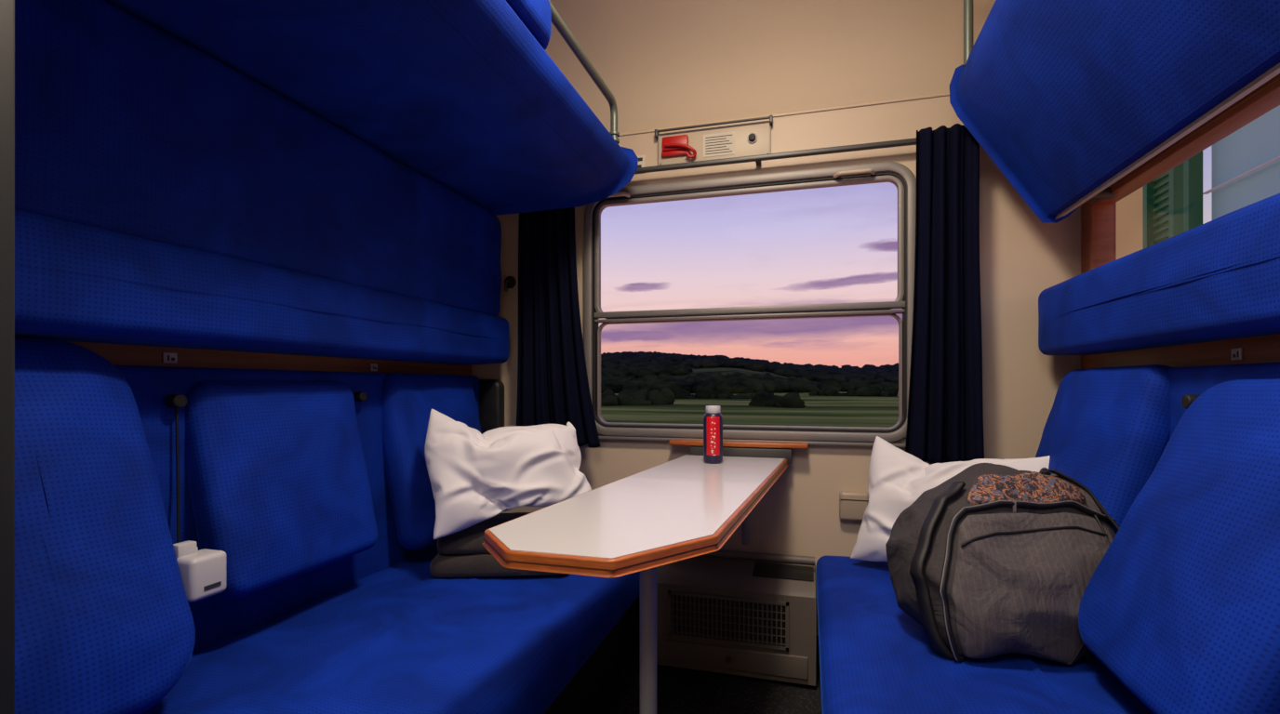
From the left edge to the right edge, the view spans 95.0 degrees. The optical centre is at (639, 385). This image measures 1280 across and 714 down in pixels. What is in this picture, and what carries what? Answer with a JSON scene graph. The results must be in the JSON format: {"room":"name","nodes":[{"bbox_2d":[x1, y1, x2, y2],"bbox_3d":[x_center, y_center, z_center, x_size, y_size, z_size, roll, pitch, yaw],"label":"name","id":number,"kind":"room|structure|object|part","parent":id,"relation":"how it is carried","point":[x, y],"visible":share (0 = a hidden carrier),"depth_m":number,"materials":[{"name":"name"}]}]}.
{"room":"train carriage","nodes":[
{"label":"train carriage","id":0,"kind":"room"},
{"bbox_2d":[66,341,471,375],"bbox_3d":[-1.250,-0.295,1.191,0.060,2.750,3.200,0,0,16],"label":"wooden trim","id":1,"kind":"structure","parent":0,"point":[116,354],"depth_m":1.64,"materials":[{"name":"brown wood"}]},
{"bbox_2d":[162,352,177,363],"bbox_3d":[-1.147,-0.068,1.432,0.005,0.026,0.032,0,0,16],"label":"number plate","id":2,"kind":"object","parent":1,"relation":"attached to","point":[167,357],"visible":1,"depth_m":1.43,"materials":[{"name":"white plastic"}]},
{"bbox_2d":[14,0,508,365],"bbox_3d":[-0.939,-0.421,1.710,0.245,0.658,1.890,0,0,16],"label":"folded middle berth","id":3,"kind":"object","parent":1,"relation":"attached to","point":[166,195],"visible":0.98,"depth_m":1.30,"materials":[{"name":"blue fabric"}]},
{"bbox_2d":[105,0,638,215],"bbox_3d":[-0.674,-0.907,1.582,0.873,0.364,1.790,0,0,16],"label":"bunk","id":4,"kind":"object","parent":1,"relation":"attached to","point":[468,96],"visible":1,"depth_m":1.51,"materials":[{"name":"blue fabric"}]},
{"bbox_3d":[-0.754,-1.006,1.236,0.800,0.165,1.070,0,0,16],"label":"mattress","id":5,"kind":"part","parent":4,"relation":"part of","materials":[{"name":"blue fabric"}]},
{"bbox_3d":[-0.220,-0.987,1.774,0.029,0.174,0.918,0,0,16],"label":"guard rail","id":6,"kind":"part","parent":4,"relation":"part of","materials":[{"name":"silver metal"}]},
{"bbox_2d":[370,363,377,371],"bbox_3d":[-0.954,-0.066,2.105,0.005,0.026,0.032,0,0,16],"label":"number plate","id":7,"kind":"object","parent":1,"relation":"attached to","point":[373,366],"visible":1,"depth_m":2.10,"materials":[{"name":"white plastic"}]},
{"bbox_2d":[580,640,821,713],"bbox_3d":[-0.050,1.110,0.878,2.540,0.060,3.260,0,0,16],"label":"floor","id":8,"kind":"structure","parent":0,"point":[680,690],"depth_m":2.05,"materials":[{"name":"carpet"}]},
{"bbox_2d":[14,336,639,713],"bbox_3d":[-0.623,0.494,1.635,0.900,1.171,1.920,0,0,16],"label":"bench","id":9,"kind":"object","parent":8,"relation":"on","point":[314,487],"visible":0.74,"depth_m":1.38,"materials":[{"name":"blue fabric"}]},
{"bbox_2d":[14,336,195,713],"bbox_3d":[-1.045,0.250,0.994,0.129,0.729,0.455,-21,-6,15],"label":"cushion","id":10,"kind":"object","parent":9,"relation":"on","point":[104,624],"depth_m":1.04,"materials":[{"name":"blue fabric"}]},
{"bbox_3d":[-1.064,0.035,1.345,0.030,0.032,0.032,0,0,16],"label":"belt knob","id":11,"kind":"part","parent":9,"relation":"part of","materials":[{"name":"black plastic"}]},
{"bbox_2d":[173,540,226,602],"bbox_3d":[-0.998,0.388,1.259,0.207,0.115,0.080,0,0,16],"label":"power adapter","id":12,"kind":"object","parent":9,"relation":"attached to","point":[203,572],"visible":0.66,"depth_m":1.22,"materials":[{"name":"white plastic"}]},
{"bbox_2d":[185,380,378,599],"bbox_3d":[-0.952,0.245,1.612,0.109,0.529,0.505,-14,-4,16],"label":"cushion","id":13,"kind":"object","parent":9,"relation":"on","point":[276,477],"depth_m":1.50,"materials":[{"name":"blue fabric"}]},
{"bbox_3d":[-1.014,0.307,1.750,0.085,0.705,1.865,0,0,16],"label":"panel","id":14,"kind":"part","parent":9,"relation":"part of","materials":[{"name":"blue fabric"}]},
{"bbox_3d":[-0.906,0.035,1.898,0.030,0.032,0.032,0,0,16],"label":"belt knob","id":15,"kind":"part","parent":9,"relation":"part of","materials":[{"name":"black rubber"}]},
{"bbox_2d":[140,547,639,713],"bbox_3d":[-0.619,0.706,1.650,0.900,0.168,1.890,0,0,16],"label":"seat cushion","id":16,"kind":"object","parent":9,"relation":"on","point":[388,636],"depth_m":1.44,"materials":[{"name":"blue fabric"}]},
{"bbox_2d":[381,373,481,550],"bbox_3d":[-0.759,0.261,2.264,0.126,0.630,0.535,-13,-4,16],"label":"cushion","id":17,"kind":"object","parent":9,"relation":"on","point":[407,400],"depth_m":2.04,"materials":[{"name":"blue fabric"}]},
{"bbox_2d":[429,512,564,577],"bbox_3d":[-0.464,0.547,2.071,0.468,0.153,0.343,0,0,-4],"label":"folded blanket","id":18,"kind":"object","parent":9,"relation":"on","point":[462,553],"visible":0.38,"depth_m":1.91,"materials":[{"name":"grey fabric"}]},
{"bbox_2d":[424,409,591,539],"bbox_3d":[-0.442,0.280,2.012,0.558,0.404,0.216,0,0,-24],"label":"pillow","id":19,"kind":"object","parent":18,"relation":"on","point":[474,476],"visible":1,"depth_m":1.93,"materials":[{"name":"white fabric"}]},
{"bbox_3d":[-0.643,0.885,1.657,0.850,0.190,1.890,0,0,16],"label":"seat","id":20,"kind":"part","parent":9,"relation":"part of","materials":[{"name":"blue fabric"}]},
{"bbox_2d":[482,440,808,713],"bbox_3d":[0.159,0.651,1.665,0.547,0.858,1.534,0,0,19],"label":"folding table","id":21,"kind":"object","parent":8,"relation":"on","point":[685,507],"visible":0.95,"depth_m":1.21,"materials":[{"name":"white laminate"}]},
{"bbox_3d":[0.017,0.694,1.192,0.036,0.772,0.036,0,0,16],"label":"leg","id":22,"kind":"part","parent":21,"relation":"part of","materials":[{"name":"grey paint"}]},
{"bbox_2d":[703,405,722,464],"bbox_3d":[0.264,0.175,2.119,0.070,0.207,0.070,0,0,16],"label":"drink bottle","id":23,"kind":"object","parent":21,"relation":"on","point":[713,420],"visible":1,"depth_m":2.09,"materials":[{"name":"red plastic"}]},
{"bbox_2d":[657,549,816,687],"bbox_3d":[0.353,0.854,2.264,0.626,0.419,0.259,0,0,16],"label":"heater","id":24,"kind":"object","parent":8,"relation":"on","point":[747,614],"visible":0.83,"depth_m":2.16,"materials":[{"name":"beige metal"}]},
{"bbox_2d":[667,590,788,651],"bbox_3d":[0.319,0.858,2.147,0.440,0.169,0.012,0,0,16],"label":"grille","id":25,"kind":"object","parent":24,"relation":"attached to","point":[759,622],"depth_m":2.15,"materials":[{"name":"grey metal"}]},
{"bbox_3d":[0.325,1.000,2.150,0.560,0.080,0.012,0,0,16],"label":"panel","id":26,"kind":"part","parent":24,"relation":"part of","materials":[{"name":"beige metal"}]},
{"bbox_2d":[815,361,1279,713],"bbox_3d":[0.843,0.513,1.215,0.890,1.134,1.920,0,0,16],"label":"bench","id":27,"kind":"object","parent":8,"relation":"on","point":[1180,614],"visible":0.79,"depth_m":1.16,"materials":[{"name":"blue fabric"}]},
{"bbox_2d":[850,436,1049,561],"bbox_3d":[1.008,0.397,1.906,0.612,0.428,0.186,0,0,43],"label":"pillow","id":28,"kind":"object","parent":27,"relation":"on","point":[898,478],"visible":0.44,"depth_m":1.98,"materials":[{"name":"white fabric"}]},
{"bbox_2d":[815,556,1154,713],"bbox_3d":[0.847,0.705,1.229,0.890,0.169,1.890,0,0,16],"label":"seat cushion","id":29,"kind":"object","parent":27,"relation":"on","point":[874,659],"depth_m":1.30,"materials":[{"name":"blue fabric"}]},
{"bbox_2d":[885,463,1119,665],"bbox_3d":[0.919,0.424,1.474,0.561,0.432,0.390,0,0,-9],"label":"backpack","id":30,"kind":"object","parent":27,"relation":"on","point":[992,560],"visible":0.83,"depth_m":1.36,"materials":[{"name":"fabric"}]},
{"bbox_3d":[0.959,0.260,1.462,0.302,0.087,0.071,0,0,0],"label":"print panel","id":31,"kind":"part","parent":30,"relation":"part of","materials":[{"name":"multicoloured fabric"}]},
{"bbox_3d":[0.918,0.465,1.357,0.424,0.317,0.144,0,0,-3],"label":"panel","id":32,"kind":"part","parent":30,"relation":"part of","materials":[{"name":"fabric"}]},
{"bbox_3d":[1.069,0.237,1.552,0.014,0.044,0.097,0,0,24],"label":"handle","id":33,"kind":"part","parent":30,"relation":"part of","materials":[{"name":"black fabric"}]},
{"bbox_3d":[1.121,0.287,1.525,0.114,0.117,0.169,0,0,-2],"label":"lid","id":34,"kind":"part","parent":30,"relation":"part of","materials":[{"name":"fabric"}]},
{"bbox_2d":[1035,364,1171,534],"bbox_3d":[1.260,0.268,1.685,0.124,0.670,0.535,16,4,15],"label":"cushion","id":35,"kind":"object","parent":27,"relation":"on","point":[1107,430],"depth_m":1.50,"materials":[{"name":"blue fabric"}]},
{"bbox_3d":[1.230,0.307,1.106,0.085,0.705,1.865,0,0,16],"label":"panel","id":36,"kind":"part","parent":27,"relation":"part of","materials":[{"name":"blue fabric"}]},
{"bbox_2d":[1078,378,1279,713],"bbox_3d":[1.031,0.276,1.044,0.112,0.629,0.505,25,7,15],"label":"cushion","id":37,"kind":"object","parent":27,"relation":"on","point":[1181,606],"depth_m":1.01,"materials":[{"name":"blue fabric"}]},
{"bbox_3d":[1.217,0.035,1.290,0.030,0.032,0.032,0,0,16],"label":"belt knob","id":38,"kind":"part","parent":27,"relation":"part of","materials":[{"name":"black plastic"}]},
{"bbox_2d":[545,0,995,133],"bbox_3d":[-0.058,-1.383,0.849,2.420,0.595,3.200,0,0,16],"label":"ceiling","id":39,"kind":"structure","parent":0,"point":[664,63],"depth_m":2.25,"materials":[{"name":"paint"}]},
{"bbox_2d":[471,95,1080,636],"bbox_3d":[0.391,-0.295,2.416,2.540,2.750,0.060,0,0,16],"label":"wall","id":40,"kind":"structure","parent":0,"point":[1022,256],"depth_m":2.25,"materials":[{"name":"beige paint"}]},
{"bbox_2d":[479,379,504,434],"bbox_3d":[-0.693,0.095,2.662,0.150,0.250,0.058,0,0,16],"label":"pad","id":41,"kind":"object","parent":40,"relation":"attached to","point":[491,392],"visible":0.62,"depth_m":2.63,"materials":[{"name":"black leather"}]},
{"bbox_2d":[504,276,516,291],"bbox_3d":[-0.595,-0.460,2.640,0.056,0.075,0.052,0,0,16],"label":"coat hook","id":42,"kind":"object","parent":40,"relation":"attached to","point":[510,282],"visible":1,"depth_m":2.65,"materials":[{"name":"grey plastic"}]},
{"bbox_2d":[637,155,645,167],"bbox_3d":[-0.012,-0.943,2.497,0.070,0.075,0.006,0,0,16],"label":"wall sign","id":43,"kind":"object","parent":40,"relation":"attached to","point":[641,158],"visible":0.33,"depth_m":2.49,"materials":[{"name":"plastic"}]},
{"bbox_2d":[654,114,773,165],"bbox_3d":[0.294,-0.992,2.384,0.480,0.157,0.052,0,0,16],"label":"panel","id":44,"kind":"object","parent":40,"relation":"attached to","point":[750,139],"visible":0.78,"depth_m":2.39,"materials":[{"name":"beige metal"}]},
{"bbox_3d":[0.166,-0.967,2.410,0.133,0.068,0.030,0,0,16],"label":"red handle","id":45,"kind":"part","parent":44,"relation":"part of","materials":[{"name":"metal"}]},
{"bbox_3d":[0.449,-0.995,2.346,0.028,0.028,0.014,0,0,16],"label":"knob","id":46,"kind":"part","parent":44,"relation":"part of","materials":[{"name":"black plastic"}]},
{"bbox_2d":[632,628,819,664],"bbox_3d":[0.380,1.030,2.377,2.420,0.100,0.020,0,0,16],"label":"baseboard","id":47,"kind":"structure","parent":40,"relation":"attached to","point":[636,637],"depth_m":2.28,"materials":[{"name":"grey plastic"}]},
{"bbox_2d":[584,161,916,442],"bbox_3d":[0.399,-0.315,2.378,1.327,1.060,0.108,0,0,16],"label":"window","id":48,"kind":"structure","parent":40,"relation":"in","point":[903,171],"depth_m":2.33,"materials":[{"name":"metal"}]},
{"bbox_3d":[-0.118,-0.808,2.492,0.154,0.015,0.042,0,0,16],"label":"sash handle","id":49,"kind":"part","parent":48,"relation":"part of","materials":[{"name":"beige metal"}]},
{"bbox_3d":[0.402,-0.545,2.386,1.239,0.511,0.032,0,0,16],"label":"upper sash","id":50,"kind":"part","parent":48,"relation":"part of","materials":[{"name":"clear glass"}]},
{"bbox_2d":[592,172,906,433],"bbox_3d":[0.404,-0.315,2.392,1.255,0.988,0.058,0,0,16],"label":"gasket","id":51,"kind":"object","parent":48,"relation":"attached to","point":[595,326],"visible":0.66,"depth_m":2.32,"materials":[{"name":"black rubber"}]},
{"bbox_2d":[594,301,905,323],"bbox_3d":[0.404,-0.297,2.388,1.240,0.042,0.057,0,0,16],"label":"bar","id":52,"kind":"object","parent":48,"relation":"attached to","point":[601,316],"visible":0.98,"depth_m":2.35,"materials":[{"name":"metal"}]},
{"bbox_2d":[597,313,902,430],"bbox_3d":[0.408,-0.054,2.406,1.232,0.451,0.030,0,0,16],"label":"rim","id":53,"kind":"object","parent":48,"relation":"attached to","point":[894,315],"visible":0.92,"depth_m":2.37,"materials":[{"name":"metal"}]},
{"bbox_3d":[0.815,-0.808,2.224,0.154,0.015,0.042,0,0,16],"label":"sash handle","id":54,"kind":"part","parent":48,"relation":"part of","materials":[{"name":"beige metal"}]},
{"bbox_2d":[598,435,905,447],"bbox_3d":[0.398,0.223,2.367,1.320,0.014,0.030,0,0,16],"label":"sill","id":55,"kind":"structure","parent":40,"relation":"attached to","point":[809,443],"depth_m":2.33,"materials":[{"name":"metal"}]},
{"bbox_2d":[634,137,916,173],"bbox_3d":[0.310,-0.894,2.369,1.990,0.018,0.075,0,0,16],"label":"rail","id":56,"kind":"object","parent":40,"relation":"attached to","point":[757,159],"visible":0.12,"depth_m":2.27,"materials":[{"name":"metal"}]},
{"bbox_2d":[516,207,599,448],"bbox_3d":[-0.350,-0.313,2.478,0.393,1.138,0.069,0,0,16],"label":"curtain","id":57,"kind":"object","parent":56,"relation":"hanging from","point":[553,383],"visible":0.86,"depth_m":2.48,"materials":[{"name":"fabric"}]},
{"bbox_2d":[905,123,984,464],"bbox_3d":[1.066,-0.315,2.064,0.253,1.191,0.068,0,0,16],"label":"curtain","id":58,"kind":"object","parent":56,"relation":"hanging from","point":[945,417],"visible":0.97,"depth_m":2.05,"materials":[{"name":"fabric"}]},
{"bbox_2d":[619,92,949,135],"bbox_3d":[0.382,-1.079,2.384,2.420,0.010,0.006,0,0,16],"label":"trim","id":59,"kind":"structure","parent":40,"relation":"attached to","point":[941,94],"depth_m":2.28,"materials":[{"name":"beige laminate"}]},
{"bbox_2d":[839,491,868,521],"bbox_3d":[0.819,0.460,2.240,0.110,0.110,0.042,0,0,16],"label":"box","id":60,"kind":"object","parent":40,"relation":"attached to","point":[852,505],"visible":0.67,"depth_m":2.22,"materials":[{"name":"beige plastic"}]},
{"bbox_2d":[1080,73,1279,369],"bbox_3d":[1.134,-0.295,0.507,0.060,2.750,3.200,0,0,16],"label":"wooden trim","id":61,"kind":"structure","parent":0,"point":[1260,349],"depth_m":1.49,"materials":[{"name":"brown wood"}]},
{"bbox_2d":[949,0,1279,223],"bbox_3d":[1.031,-0.933,1.085,0.457,0.802,1.775,0,0,16],"label":"bunk","id":62,"kind":"object","parent":61,"relation":"attached to","point":[1067,99],"visible":0.95,"depth_m":1.39,"materials":[{"name":"blue fabric"}]},
{"bbox_3d":[0.952,-1.187,1.506,0.029,0.294,0.848,0,0,16],"label":"guard rail","id":63,"kind":"part","parent":62,"relation":"part of","materials":[{"name":"silver metal"}]},
{"bbox_3d":[1.154,-0.589,1.050,0.096,0.093,1.775,0,0,16],"label":"berth edge trim","id":64,"kind":"part","parent":62,"relation":"part of","materials":[{"name":"beige metal"}]},
{"bbox_2d":[1038,193,1279,355],"bbox_3d":[1.180,-0.217,1.102,0.169,0.229,1.890,0,0,16],"label":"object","id":65,"kind":"object","parent":61,"relation":"attached to","point":[1217,279],"visible":1,"depth_m":1.25,"materials":[{"name":"blue fabric"}]},
{"bbox_2d":[1089,77,1279,270],"bbox_3d":[1.301,-0.440,1.130,0.062,0.360,1.730,0,0,16],"label":"frame","id":66,"kind":"object","parent":61,"relation":"attached to","point":[1267,99],"visible":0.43,"depth_m":1.56,"materials":[{"name":"brown wood"}]},
{"bbox_2d":[1231,347,1242,360],"bbox_3d":[1.329,-0.070,1.304,0.005,0.026,0.032,0,0,16],"label":"number plate","id":67,"kind":"object","parent":61,"relation":"attached to","point":[1236,353],"visible":1,"depth_m":1.30,"materials":[{"name":"white plastic"}]},
{"bbox_3d":[-0.173,-0.250,0.450,2.420,2.660,0.050,0,0,16],"label":"wall partition","id":68,"kind":"structure","parent":0,"visible":0},
{"bbox_2d":[0,0,14,713],"bbox_3d":[-0.019,-0.100,0.406,1.540,2.360,0.090,0,0,16],"label":"door","id":69,"kind":"structure","parent":68,"relation":"in","point":[6,6],"depth_m":0.64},
{"label":"outside","id":70,"kind":"structure","parent":0,"visible":0},
{"bbox_2d":[600,367,898,427],"bbox_3d":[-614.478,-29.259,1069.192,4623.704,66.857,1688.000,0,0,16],"label":"landscape","id":71,"kind":"structure","parent":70,"point":[820,411],"depth_m":88.68,"materials":[{"name":"green plant"}]},
{"bbox_2d":[600,351,898,408],"bbox_3d":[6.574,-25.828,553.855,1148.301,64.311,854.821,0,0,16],"label":"trees","id":72,"kind":"object","parent":71,"relation":"on","point":[638,378],"visible":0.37,"depth_m":367.54,"materials":[{"name":"green plant"}]},
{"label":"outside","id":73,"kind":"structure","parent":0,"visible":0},
{"bbox_2d":[1116,105,1279,259],"bbox_3d":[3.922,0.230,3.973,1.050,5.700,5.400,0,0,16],"label":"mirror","id":74,"kind":"object","parent":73,"point":[1246,163],"visible":0.16,"depth_m":3.43,"materials":[{"name":"green paint"}]},
{"bbox_3d":[3.092,0.680,2.546,0.020,4.800,1.800,0,0,16],"label":"pale pane","id":75,"kind":"part","parent":74,"relation":"part of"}
]}

